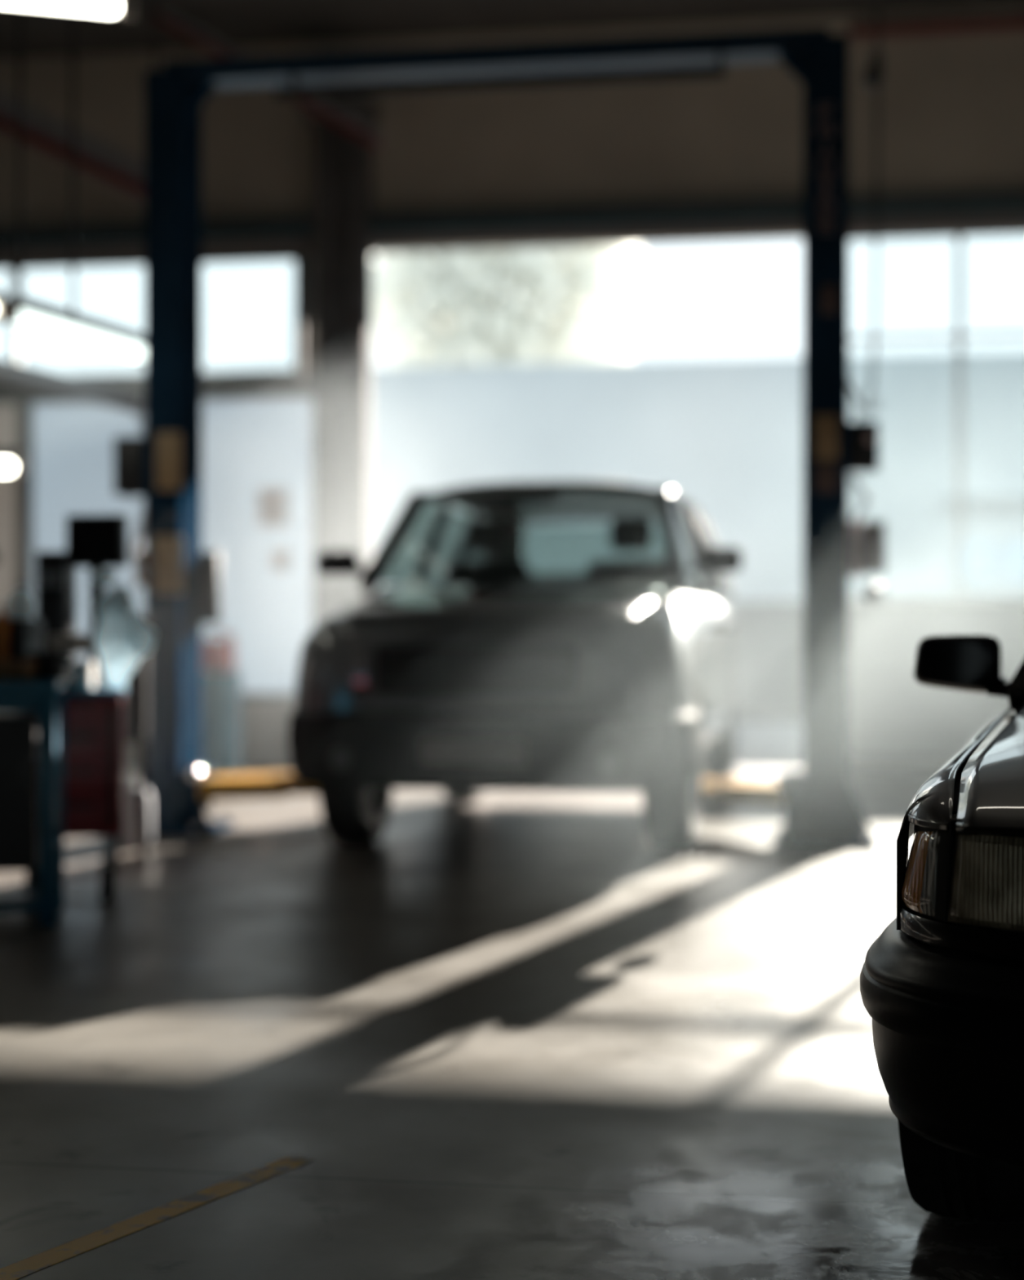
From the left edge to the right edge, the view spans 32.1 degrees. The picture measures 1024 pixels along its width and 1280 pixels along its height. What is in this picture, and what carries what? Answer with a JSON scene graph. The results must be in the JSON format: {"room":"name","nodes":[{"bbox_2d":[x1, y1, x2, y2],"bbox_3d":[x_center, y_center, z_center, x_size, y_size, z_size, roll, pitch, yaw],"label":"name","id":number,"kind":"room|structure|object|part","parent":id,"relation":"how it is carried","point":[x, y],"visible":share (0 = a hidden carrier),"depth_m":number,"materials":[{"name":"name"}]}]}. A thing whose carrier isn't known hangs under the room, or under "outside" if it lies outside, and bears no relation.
{"room":"auto repair garage","nodes":[
{"label":"auto repair garage","id":0,"kind":"room"},
{"bbox_2d":[0,90,144,199],"bbox_3d":[-3.265,-3.623,12.901,1.870,1.104,0.140,0,0,9],"label":"brace","id":1,"kind":"object","parent":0,"point":[100,158],"visible":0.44,"depth_m":12.83,"materials":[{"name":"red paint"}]},
{"bbox_2d":[0,700,296,767],"bbox_3d":[-3.934,0.775,15.105,4.802,0.550,0.250,0,0,9],"label":"wall","id":2,"kind":"structure","parent":0,"point":[264,723],"depth_m":14.69,"materials":[{"name":"grey paint"}]},
{"bbox_2d":[0,395,23,615],"bbox_3d":[-5.287,-0.785,15.284,2.361,2.570,0.090,0,0,9],"label":"window","id":3,"kind":"structure","parent":2,"relation":"attached to","point":[11,406],"depth_m":15.12,"materials":[{"name":"grey"}]},
{"bbox_3d":[-5.287,-0.785,15.283,2.301,2.510,0.008,0,0,9],"label":"pane","id":4,"kind":"part","parent":3,"relation":"part of","materials":[{"name":"glass"}]},
{"bbox_2d":[23,392,144,682],"bbox_3d":[-3.537,-0.785,15.013,1.181,2.570,0.090,0,0,9],"label":"window","id":5,"kind":"structure","parent":2,"relation":"attached to","point":[68,442],"depth_m":15.04,"materials":[{"name":"grey"}]},
{"bbox_2d":[201,388,315,700],"bbox_3d":[-2.232,-0.785,14.811,1.327,2.570,0.090,0,0,9],"label":"window","id":6,"kind":"structure","parent":2,"relation":"attached to","point":[252,440],"depth_m":14.78,"materials":[{"name":"grey"}]},
{"bbox_2d":[257,488,288,526],"bbox_3d":[-1.982,-1.101,14.762,0.252,0.314,0.010,0,0,9],"label":"poster","id":7,"kind":"object","parent":6,"relation":"attached to","point":[273,503],"visible":1,"depth_m":14.76,"materials":[{"name":"paper"}]},
{"bbox_2d":[272,550,288,570],"bbox_3d":[-1.917,-0.661,14.752,0.141,0.170,0.010,0,0,9],"label":"poster","id":8,"kind":"object","parent":6,"relation":"attached to","point":[280,557],"visible":1,"depth_m":14.75,"materials":[{"name":"paper"}]},
{"bbox_2d":[0,765,1023,1279],"bbox_3d":[-0.959,1.149,4.915,14.400,0.201,19.020,0,0,9],"label":"floor","id":9,"kind":"structure","parent":0,"point":[504,1034],"depth_m":4.48,"materials":[{"name":"concrete"}]},
{"bbox_2d":[0,680,65,926],"bbox_3d":[-2.349,0.600,6.639,1.300,0.900,0.450,0,0,-10],"label":"workbench","id":10,"kind":"object","parent":9,"relation":"on","point":[32,744],"visible":0.97,"depth_m":6.56,"materials":[{"name":"blue metal"}]},
{"bbox_2d":[0,604,8,659],"bbox_3d":[-1.942,0.009,6.782,0.052,0.283,0.052,0,0,9],"label":"spray can","id":11,"kind":"object","parent":10,"relation":"on","point":[4,620],"visible":0.84,"depth_m":6.76,"materials":[{"name":"orange"}]},
{"bbox_2d":[0,886,39,913],"bbox_3d":[-2.351,0.980,6.636,1.175,0.040,0.415,0,0,-10],"label":"shelf","id":12,"kind":"object","parent":10,"relation":"attached to","point":[24,899],"depth_m":6.58,"materials":[{"name":"blue metal"}]},
{"bbox_3d":[-2.317,0.230,6.446,1.175,0.060,0.030,0,0,-10],"label":"rail","id":13,"kind":"part","parent":10,"relation":"part of","materials":[{"name":"blue metal"}]},
{"bbox_2d":[8,618,44,659],"bbox_3d":[-1.973,0.034,6.933,0.241,0.232,0.200,0,0,9],"label":"tool case","id":14,"kind":"object","parent":10,"relation":"on","point":[25,635],"visible":0.54,"depth_m":6.83,"materials":[{"name":"black plastic"}]},
{"bbox_2d":[7,582,35,618],"bbox_3d":[-1.900,-0.152,6.892,0.104,0.140,0.104,0,0,9],"label":"jug","id":15,"kind":"object","parent":14,"relation":"on","point":[20,605],"visible":0.9,"depth_m":6.86,"materials":[{"name":"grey plastic"}]},
{"bbox_2d":[0,680,65,694],"bbox_3d":[-2.349,0.175,6.639,1.300,0.050,0.450,0,0,-10],"label":"countertop","id":16,"kind":"structure","parent":10,"relation":"on","point":[31,686],"depth_m":6.52,"materials":[{"name":"blue metal"}]},
{"bbox_3d":[-1.708,0.625,6.556,0.062,0.850,0.055,0,0,-10],"label":"leg","id":17,"kind":"part","parent":10,"relation":"part of","materials":[{"name":"blue metal"}]},
{"bbox_2d":[27,651,74,679],"bbox_3d":[-1.747,0.097,6.747,0.122,0.106,0.160,0,0,9],"label":"case","id":18,"kind":"object","parent":10,"relation":"on","point":[51,665],"visible":0.79,"depth_m":6.67,"materials":[{"name":"black plastic"}]},
{"bbox_2d":[48,634,88,653],"bbox_3d":[-1.671,0.013,6.725,0.122,0.071,0.100,0,0,9],"label":"carton","id":19,"kind":"object","parent":18,"relation":"on","point":[61,643],"visible":0.98,"depth_m":6.68,"materials":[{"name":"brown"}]},
{"bbox_3d":[-1.776,0.625,6.937,0.062,0.850,0.055,0,0,-10],"label":"leg","id":20,"kind":"part","parent":10,"relation":"part of","materials":[{"name":"blue metal"}]},
{"bbox_2d":[16,686,127,902],"bbox_3d":[-1.792,0.623,7.263,0.430,0.855,0.525,0,0,-11],"label":"base cabinet","id":21,"kind":"object","parent":9,"relation":"on","point":[95,717],"visible":0.56,"depth_m":7.04,"materials":[{"name":"red metal"}]},
{"bbox_2d":[35,551,76,661],"bbox_3d":[-1.916,-0.088,7.489,0.125,0.566,0.145,0,0,9],"label":"box","id":22,"kind":"object","parent":21,"relation":"on","point":[55,582],"visible":0.49,"depth_m":7.42,"materials":[{"name":"black plastic"}]},
{"bbox_3d":[-1.764,0.292,7.026,0.333,0.125,0.020,0,0,-11],"label":"drawer","id":23,"kind":"part","parent":21,"relation":"part of","materials":[{"name":"red metal"}]},
{"bbox_2d":[65,661,95,688],"bbox_3d":[-1.743,0.140,7.176,0.110,0.109,0.070,0,0,9],"label":"box","id":24,"kind":"object","parent":21,"relation":"on","point":[84,677],"visible":0.66,"depth_m":7.14,"materials":[{"name":"grey"}]},
{"bbox_3d":[-1.754,0.247,7.013,0.228,0.015,0.013,0,0,-11],"label":"handle","id":25,"kind":"part","parent":21,"relation":"part of","materials":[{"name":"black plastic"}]},
{"bbox_3d":[-1.754,0.383,7.013,0.228,0.015,0.013,0,0,-11],"label":"handle","id":26,"kind":"part","parent":21,"relation":"part of","materials":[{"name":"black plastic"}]},
{"bbox_3d":[-1.754,0.517,7.013,0.228,0.015,0.013,0,0,-11],"label":"handle","id":27,"kind":"part","parent":21,"relation":"part of","materials":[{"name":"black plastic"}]},
{"bbox_3d":[-1.754,0.652,7.013,0.228,0.015,0.013,0,0,-11],"label":"handle","id":28,"kind":"part","parent":21,"relation":"part of","materials":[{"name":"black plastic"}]},
{"bbox_3d":[-1.764,0.427,7.026,0.333,0.125,0.020,0,0,-11],"label":"drawer","id":29,"kind":"part","parent":21,"relation":"part of","materials":[{"name":"red metal"}]},
{"bbox_3d":[-1.764,0.562,7.026,0.333,0.125,0.020,0,0,-11],"label":"drawer","id":30,"kind":"part","parent":21,"relation":"part of","materials":[{"name":"red metal"}]},
{"bbox_3d":[-1.764,0.698,7.026,0.333,0.125,0.020,0,0,-11],"label":"drawer","id":31,"kind":"part","parent":21,"relation":"part of","materials":[{"name":"red metal"}]},
{"bbox_2d":[64,686,127,695],"bbox_3d":[-1.793,0.207,7.268,0.430,0.025,0.515,0,0,-11],"label":"workbench top","id":32,"kind":"object","parent":21,"relation":"on","point":[96,691],"depth_m":7.04,"materials":[{"name":"blue metal"}]},
{"bbox_2d":[66,514,128,687],"bbox_3d":[-1.726,-0.162,7.406,0.248,0.715,0.170,0,0,9],"label":"monitor","id":33,"kind":"object","parent":21,"relation":"on","point":[95,542],"visible":0.67,"depth_m":7.38,"materials":[{"name":"black plastic"}]},
{"bbox_2d":[93,568,155,688],"bbox_3d":[-1.571,-0.048,7.203,0.223,0.484,0.183,0,0,-30],"label":"cloth bundle","id":34,"kind":"object","parent":21,"relation":"on","point":[122,637],"visible":1,"depth_m":7.15,"materials":[{"name":"grey fabric"}]},
{"bbox_2d":[115,615,150,860],"bbox_3d":[-1.850,0.466,8.612,0.182,1.167,0.280,0,0,-15],"label":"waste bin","id":35,"kind":"object","parent":9,"relation":"on","point":[136,695],"visible":0.55,"depth_m":8.50,"materials":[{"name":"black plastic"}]},
{"bbox_3d":[-1.885,0.758,8.488,0.021,0.584,0.022,0,0,-15],"label":"leg","id":36,"kind":"part","parent":35,"relation":"part of","materials":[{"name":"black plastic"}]},
{"bbox_3d":[-1.815,0.758,8.735,0.021,0.584,0.022,0,0,-15],"label":"leg","id":37,"kind":"part","parent":35,"relation":"part of","materials":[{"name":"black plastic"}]},
{"bbox_3d":[-1.757,0.758,8.523,0.021,0.584,0.022,0,0,-15],"label":"leg","id":38,"kind":"part","parent":35,"relation":"part of","materials":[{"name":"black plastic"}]},
{"bbox_2d":[119,774,152,848],"bbox_3d":[-1.918,0.866,9.020,0.190,0.368,0.190,0,0,9],"label":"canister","id":39,"kind":"object","parent":9,"relation":"on","point":[130,838],"visible":0.7,"depth_m":8.93,"materials":[{"name":"grey metal"}]},
{"bbox_3d":[-1.918,0.722,9.020,0.140,0.080,0.020,0,0,9],"label":"handle","id":40,"kind":"part","parent":39,"relation":"part of","materials":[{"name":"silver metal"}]},
{"bbox_2d":[201,671,242,775],"bbox_3d":[-2.122,0.640,12.876,0.346,0.820,0.346,0,0,9],"label":"drum","id":41,"kind":"object","parent":9,"relation":"on","point":[221,691],"visible":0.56,"depth_m":12.73,"materials":[{"name":"metal"}]},
{"bbox_2d":[201,630,235,671],"bbox_3d":[-2.123,0.078,12.876,0.258,0.302,0.160,0,0,9],"label":"can","id":42,"kind":"object","parent":41,"relation":"on","point":[217,655],"visible":0.94,"depth_m":12.80,"materials":[{"name":"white plastic"}]},
{"bbox_3d":[-2.137,-0.030,12.879,0.176,0.086,0.028,0,0,9],"label":"handle","id":43,"kind":"part","parent":42,"relation":"part of","materials":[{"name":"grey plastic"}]},
{"bbox_3d":[-2.029,-0.021,12.862,0.066,0.078,0.040,0,0,9],"label":"spout","id":44,"kind":"part","parent":42,"relation":"part of","materials":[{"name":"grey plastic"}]},
{"bbox_2d":[297,96,379,626],"bbox_3d":[-1.392,-1.615,14.301,0.589,5.330,0.520,0,0,9],"label":"column","id":45,"kind":"structure","parent":9,"relation":"on","point":[343,161],"depth_m":14.38,"materials":[{"name":"metal"}]},
{"bbox_2d":[113,26,885,850],"bbox_3d":[-0.056,-1.050,9.857,4.112,4.200,1.325,0,0,9],"label":"lift","id":46,"kind":"object","parent":9,"relation":"on","point":[181,582],"visible":0.84,"depth_m":9.46,"materials":[{"name":"blue metal"}]},
{"bbox_3d":[-2.023,-0.389,9.774,0.075,0.189,0.060,0,0,9],"label":"release handle","id":47,"kind":"part","parent":46,"relation":"part of","materials":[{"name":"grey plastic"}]},
{"bbox_3d":[-1.861,1.035,9.780,0.500,0.030,0.620,0,0,9],"label":"plate","id":48,"kind":"part","parent":46,"relation":"part of","materials":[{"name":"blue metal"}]},
{"bbox_3d":[-1.698,0.720,9.522,0.086,0.090,0.090,0,0,9],"label":"lock knob","id":49,"kind":"part","parent":46,"relation":"part of","materials":[{"name":"silver metal"}]},
{"bbox_3d":[-1.686,-0.293,9.980,0.097,0.400,0.050,0,0,9],"label":"motor","id":50,"kind":"part","parent":46,"relation":"part of","materials":[{"name":"black plastic"}]},
{"bbox_3d":[-1.491,0.814,9.783,0.495,0.117,0.140,0,0,-25],"label":"swing arm","id":51,"kind":"part","parent":46,"relation":"part of","materials":[{"name":"yellow metal"}]},
{"bbox_3d":[-1.448,0.814,10.063,0.682,0.117,0.140,0,0,-44],"label":"swing arm","id":52,"kind":"part","parent":46,"relation":"part of","materials":[{"name":"yellow metal"}]},
{"bbox_3d":[1.336,0.814,9.632,0.140,0.117,0.647,0,0,-24],"label":"swing arm","id":53,"kind":"part","parent":46,"relation":"part of","materials":[{"name":"metal"}]},
{"bbox_3d":[1.293,0.814,9.352,0.140,0.117,0.445,0,0,-42],"label":"swing arm","id":54,"kind":"part","parent":46,"relation":"part of","materials":[{"name":"yellow metal"}]},
{"bbox_3d":[1.381,0.720,9.045,0.086,0.090,0.090,0,0,9],"label":"lock knob","id":55,"kind":"part","parent":46,"relation":"part of","materials":[{"name":"silver metal"}]},
{"bbox_3d":[1.620,-1.030,9.200,0.225,4.100,0.260,0,0,9],"label":"post","id":56,"kind":"part","parent":46,"relation":"part of","materials":[{"name":"metal"}]},
{"bbox_3d":[1.626,1.035,9.240,0.500,0.030,0.620,0,0,9],"label":"plate","id":57,"kind":"part","parent":46,"relation":"part of","materials":[{"name":"metal"}]},
{"bbox_3d":[1.776,-0.473,9.207,0.091,0.282,0.020,0,0,9],"label":"bracket plate","id":58,"kind":"part","parent":46,"relation":"part of","materials":[{"name":"grey metal"}]},
{"bbox_3d":[1.854,-0.238,9.154,0.104,0.110,0.110,0,0,9],"label":"coiled cord","id":59,"kind":"part","parent":46,"relation":"part of","materials":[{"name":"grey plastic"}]},
{"bbox_2d":[288,479,742,850],"bbox_3d":[0.244,0.060,10.302,2.280,1.980,4.448,0,0,11],"label":"utility vehicle","id":60,"kind":"object","parent":9,"relation":"on","point":[614,676],"visible":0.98,"depth_m":8.31,"materials":[{"name":"grey paint"}]},
{"bbox_2d":[329,746,352,770],"bbox_3d":[-0.790,0.550,8.272,0.104,0.110,0.041,0,0,11],"label":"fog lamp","id":61,"kind":"object","parent":60,"relation":"attached to","point":[340,757],"depth_m":8.25,"materials":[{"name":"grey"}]},
{"bbox_2d":[316,550,367,575],"bbox_3d":[-0.911,-0.415,9.588,0.286,0.130,0.107,0,0,9],"label":"mirror","id":62,"kind":"object","parent":60,"relation":"attached to","point":[344,562],"depth_m":9.55,"materials":[{"name":"black mirror"}]},
{"bbox_3d":[-0.179,0.510,8.130,0.494,0.120,0.023,0,0,11],"label":"number plate","id":63,"kind":"part","parent":60,"relation":"part of","materials":[{"name":"grey"}]},
{"bbox_2d":[375,646,577,694],"bbox_3d":[-0.167,0.140,8.189,0.950,0.220,0.041,0,0,11],"label":"grille","id":64,"kind":"object","parent":60,"relation":"attached to","point":[399,670],"depth_m":8.17,"materials":[{"name":"black"}]},
{"bbox_3d":[-0.162,0.270,8.213,1.520,0.560,0.028,0,0,11],"label":"panel","id":65,"kind":"part","parent":60,"relation":"part of","materials":[{"name":"grey paint"}]},
{"bbox_3d":[-0.193,-0.099,10.296,0.551,0.738,0.608,0,0,11],"label":"seat","id":66,"kind":"part","parent":60,"relation":"part of","materials":[{"name":"black"}]},
{"bbox_2d":[333,584,664,646],"bbox_3d":[-0.065,-0.126,8.716,1.510,0.325,1.050,0,0,11],"label":"hood","id":67,"kind":"object","parent":60,"relation":"attached to","point":[500,615],"depth_m":8.32,"materials":[{"name":"grey paint"}]},
{"bbox_3d":[0.614,-0.570,12.210,1.710,0.520,0.258,0,0,11],"label":"tailgate frame","id":68,"kind":"part","parent":60,"relation":"part of","materials":[{"name":"black metal"}]},
{"bbox_3d":[0.646,-0.099,10.133,0.551,0.738,0.608,0,0,11],"label":"seat","id":69,"kind":"part","parent":60,"relation":"part of","materials":[{"name":"black"}]},
{"bbox_2d":[687,546,742,572],"bbox_3d":[1.047,-0.415,9.205,0.286,0.130,0.107,0,0,9],"label":"mirror","id":70,"kind":"object","parent":60,"relation":"attached to","point":[710,559],"depth_m":9.16,"materials":[{"name":"black mirror"}]},
{"bbox_3d":[1.202,-0.090,10.230,0.038,0.040,0.184,0,0,11],"label":"door handle","id":71,"kind":"part","parent":60,"relation":"part of","materials":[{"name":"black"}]},
{"bbox_3d":[1.369,-0.090,11.088,0.038,0.040,0.184,0,0,11],"label":"door handle","id":72,"kind":"part","parent":60,"relation":"part of","materials":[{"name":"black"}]},
{"bbox_2d":[860,635,1023,1223],"bbox_3d":[2.110,0.347,4.293,2.172,1.407,4.616,0,0,23],"label":"sedan","id":73,"kind":"object","parent":9,"relation":"on","point":[942,986],"visible":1,"depth_m":2.63,"materials":[{"name":"black metal"}]},
{"bbox_2d":[914,635,1010,697],"bbox_3d":[1.109,0.062,4.109,0.350,0.147,0.260,0,0,9],"label":"mirror","id":74,"kind":"object","parent":73,"relation":"on","point":[962,663],"depth_m":4.13,"materials":[{"name":"black plastic"}]},
{"bbox_2d":[908,813,1023,933],"bbox_3d":[1.355,0.355,2.449,1.559,0.190,0.592,0,0,9],"label":"lamp","id":75,"kind":"object","parent":73,"relation":"on","point":[966,870],"depth_m":2.59,"materials":[{"name":"black"}]},
{"bbox_3d":[1.566,0.188,3.012,1.577,0.163,1.250,0,0,23],"label":"panel","id":76,"kind":"part","parent":73,"relation":"part of","materials":[{"name":"black metal"}]},
{"bbox_2d":[956,702,1023,835],"bbox_3d":[1.528,0.185,2.920,1.490,0.198,1.450,0,0,23],"label":"hood","id":77,"kind":"object","parent":73,"relation":"attached to","point":[990,782],"depth_m":2.76,"materials":[{"name":"black paint"}]},
{"bbox_2d":[0,5,1023,253],"bbox_3d":[0.511,-4.055,14.416,13.800,1.690,0.250,0,0,9],"label":"wall","id":78,"kind":"structure","parent":0,"point":[944,62],"depth_m":14.29,"materials":[{"name":"brown metal"}]},
{"bbox_2d":[0,256,144,382],"bbox_3d":[-4.704,-2.690,15.194,3.542,1.040,0.090,0,0,9],"label":"window","id":79,"kind":"structure","parent":78,"relation":"in","point":[16,332],"depth_m":15.01,"materials":[{"name":"grey"}]},
{"bbox_2d":[201,251,303,377],"bbox_3d":[-2.309,-2.690,14.823,1.171,1.040,0.090,0,0,9],"label":"window","id":80,"kind":"structure","parent":78,"relation":"in","point":[298,256],"depth_m":14.72,"materials":[{"name":"grey"}]},
{"bbox_2d":[303,250,315,376],"bbox_3d":[-1.646,-2.690,14.720,0.141,1.040,0.090,0,0,9],"label":"window","id":81,"kind":"structure","parent":78,"relation":"in","point":[308,255],"depth_m":14.71,"materials":[{"name":"grey"}]},
{"bbox_3d":[-1.646,-2.690,14.720,0.101,1.000,0.008,0,0,9],"label":"pane","id":82,"kind":"part","parent":81,"relation":"part of","materials":[{"name":"glass"}]},
{"bbox_2d":[22,7,980,227],"bbox_3d":[0.457,-4.175,14.292,13.270,1.450,0.011,0,0,9],"label":"cladding","id":83,"kind":"object","parent":78,"relation":"attached to","point":[977,10],"visible":0.49,"depth_m":14.25,"materials":[{"name":"brown metal"}]},
{"bbox_2d":[0,191,1023,248],"bbox_3d":[0.480,-3.360,14.213,13.800,0.140,0.159,0,0,9],"label":"beam","id":84,"kind":"structure","parent":78,"relation":"attached to","point":[1006,202],"depth_m":14.20,"materials":[{"name":"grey metal"}]},
{"bbox_2d":[0,213,1023,261],"bbox_3d":[0.490,-3.243,14.277,13.800,0.095,0.028,0,0,9],"label":"lintel","id":85,"kind":"object","parent":78,"relation":"attached to","point":[1011,220],"visible":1,"depth_m":14.28,"materials":[{"name":"grey"}]},
{"bbox_2d":[848,226,1023,603],"bbox_3d":[4.889,-1.750,13.708,4.832,2.920,0.090,0,0,9],"label":"window","id":86,"kind":"structure","parent":78,"relation":"in","point":[959,233],"depth_m":13.88,"materials":[{"name":"silver metal"}]},
{"bbox_2d":[0,0,1023,59],"bbox_3d":[-0.942,-5.025,5.028,14.400,0.250,19.250,0,0,9],"label":"ceiling","id":87,"kind":"structure","parent":0,"point":[237,23],"depth_m":14.01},
{"bbox_2d":[0,289,5,319],"bbox_3d":[-2.825,-3.250,8.265,0.168,3.300,1.390,0,0,20],"label":"lamp","id":88,"kind":"object","parent":87,"relation":"hanging from","point":[2,300],"visible":1,"depth_m":8.86,"materials":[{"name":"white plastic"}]},
{"bbox_2d":[0,448,26,475],"bbox_3d":[-2.915,-2.890,9.450,0.659,4.020,0.070,0,0,-10],"label":"lamp","id":89,"kind":"object","parent":87,"relation":"hanging from","point":[7,466],"visible":1,"depth_m":9.47,"materials":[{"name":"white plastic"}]},
{"bbox_2d":[0,459,14,474],"bbox_3d":[-2.915,-0.922,9.450,0.539,0.074,0.050,0,0,-10],"label":"diffuser","id":90,"kind":"object","parent":89,"relation":"attached to","point":[6,466],"depth_m":9.47,"materials":[{"name":"white"}]},
{"bbox_2d":[0,0,137,20],"bbox_3d":[-2.035,-3.592,6.375,1.359,2.615,0.056,0,0,-16],"label":"lamp","id":91,"kind":"object","parent":87,"relation":"hanging from","point":[127,8],"visible":1,"depth_m":6.50,"materials":[{"name":"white plastic"}]},
{"bbox_2d":[0,8,144,363],"bbox_3d":[-2.335,-3.250,9.625,0.168,3.300,1.402,0,0,19],"label":"lamp","id":92,"kind":"object","parent":87,"relation":"hanging from","point":[21,312],"visible":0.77,"depth_m":9.40,"materials":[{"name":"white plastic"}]},
{"bbox_2d":[7,309,144,359],"bbox_3d":[-2.335,-1.642,9.625,0.120,0.074,1.282,0,0,19],"label":"diffuser","id":93,"kind":"object","parent":92,"relation":"attached to","point":[51,322],"depth_m":9.55,"materials":[{"name":"white"}]},
{"bbox_2d":[0,0,202,423],"bbox_3d":[-2.535,-3.135,9.800,0.120,3.530,3.172,0,0,19],"label":"cable tray","id":94,"kind":"object","parent":87,"relation":"hanging from","point":[11,372],"visible":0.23,"depth_m":9.92,"materials":[{"name":"grey paint"}]},
{"bbox_2d":[150,10,385,150],"bbox_3d":[-1.906,-4.400,13.907,1.825,1.131,0.141,0,0,2],"label":"brace","id":95,"kind":"object","parent":87,"relation":"attached to","point":[171,20],"visible":0.57,"depth_m":13.86,"materials":[{"name":"grey paint"}]},
{"bbox_2d":[863,0,884,413],"bbox_3d":[2.070,-3.096,10.204,0.110,3.607,0.080,0,0,9],"label":"hanging cable","id":96,"kind":"object","parent":87,"relation":"hanging from","point":[873,75],"visible":1,"depth_m":10.19,"materials":[{"name":"black plastic"}]},
{"bbox_2d":[848,602,1023,756],"bbox_3d":[4.927,0.380,13.718,4.758,1.340,0.180,0,0,9],"label":"wall","id":97,"kind":"structure","parent":0,"point":[891,713],"depth_m":13.90,"materials":[{"name":"white paint"}]},
{"bbox_2d":[848,755,951,774],"bbox_3d":[4.912,0.980,13.619,4.758,0.140,0.021,0,0,9],"label":"baseboard","id":98,"kind":"structure","parent":97,"relation":"attached to","point":[875,765],"depth_m":13.90,"materials":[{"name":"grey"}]},
{"bbox_3d":[-6.378,-1.355,15.483,0.144,3.710,0.250,0,0,9],"label":"wall","id":99,"kind":"structure","parent":0,"visible":0},
{"bbox_2d":[0,375,315,395],"bbox_3d":[-3.938,-2.120,15.085,4.802,0.100,0.190,0,0,9],"label":"trim","id":100,"kind":"structure","parent":99,"relation":"attached to","point":[308,381],"depth_m":14.74,"materials":[{"name":"grey metal"}]},
{"label":"outside","id":101,"kind":"structure","parent":0,"visible":0},
{"bbox_2d":[734,720,803,773],"bbox_3d":[7.972,1.190,51.497,120.000,0.220,75.780,0,0,9],"label":"ground","id":102,"kind":"structure","parent":101,"point":[761,746],"depth_m":18.20,"materials":[{"name":"grey concrete"}]},
{"bbox_2d":[372,244,653,365],"bbox_3d":[-0.233,-6.183,46.557,7.955,14.837,6.854,0,0,9],"label":"tree","id":103,"kind":"object","parent":102,"relation":"on","point":[426,286],"visible":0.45,"depth_m":44.68,"materials":[{"name":"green plant"}]},
{"bbox_2d":[62,351,1023,601],"bbox_3d":[5.641,-1.968,36.441,80.000,6.135,10.250,0,0,9],"label":"building","id":104,"kind":"structure","parent":102,"relation":"on","point":[725,434],"depth_m":31.79,"materials":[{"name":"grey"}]},
{"bbox_2d":[719,601,803,721],"bbox_3d":[3.691,0.293,23.841,60.000,1.615,0.250,0,0,9],"label":"wall","id":105,"kind":"structure","parent":102,"relation":"on","point":[769,635],"depth_m":23.76,"materials":[{"name":"white paint"}]}
]}

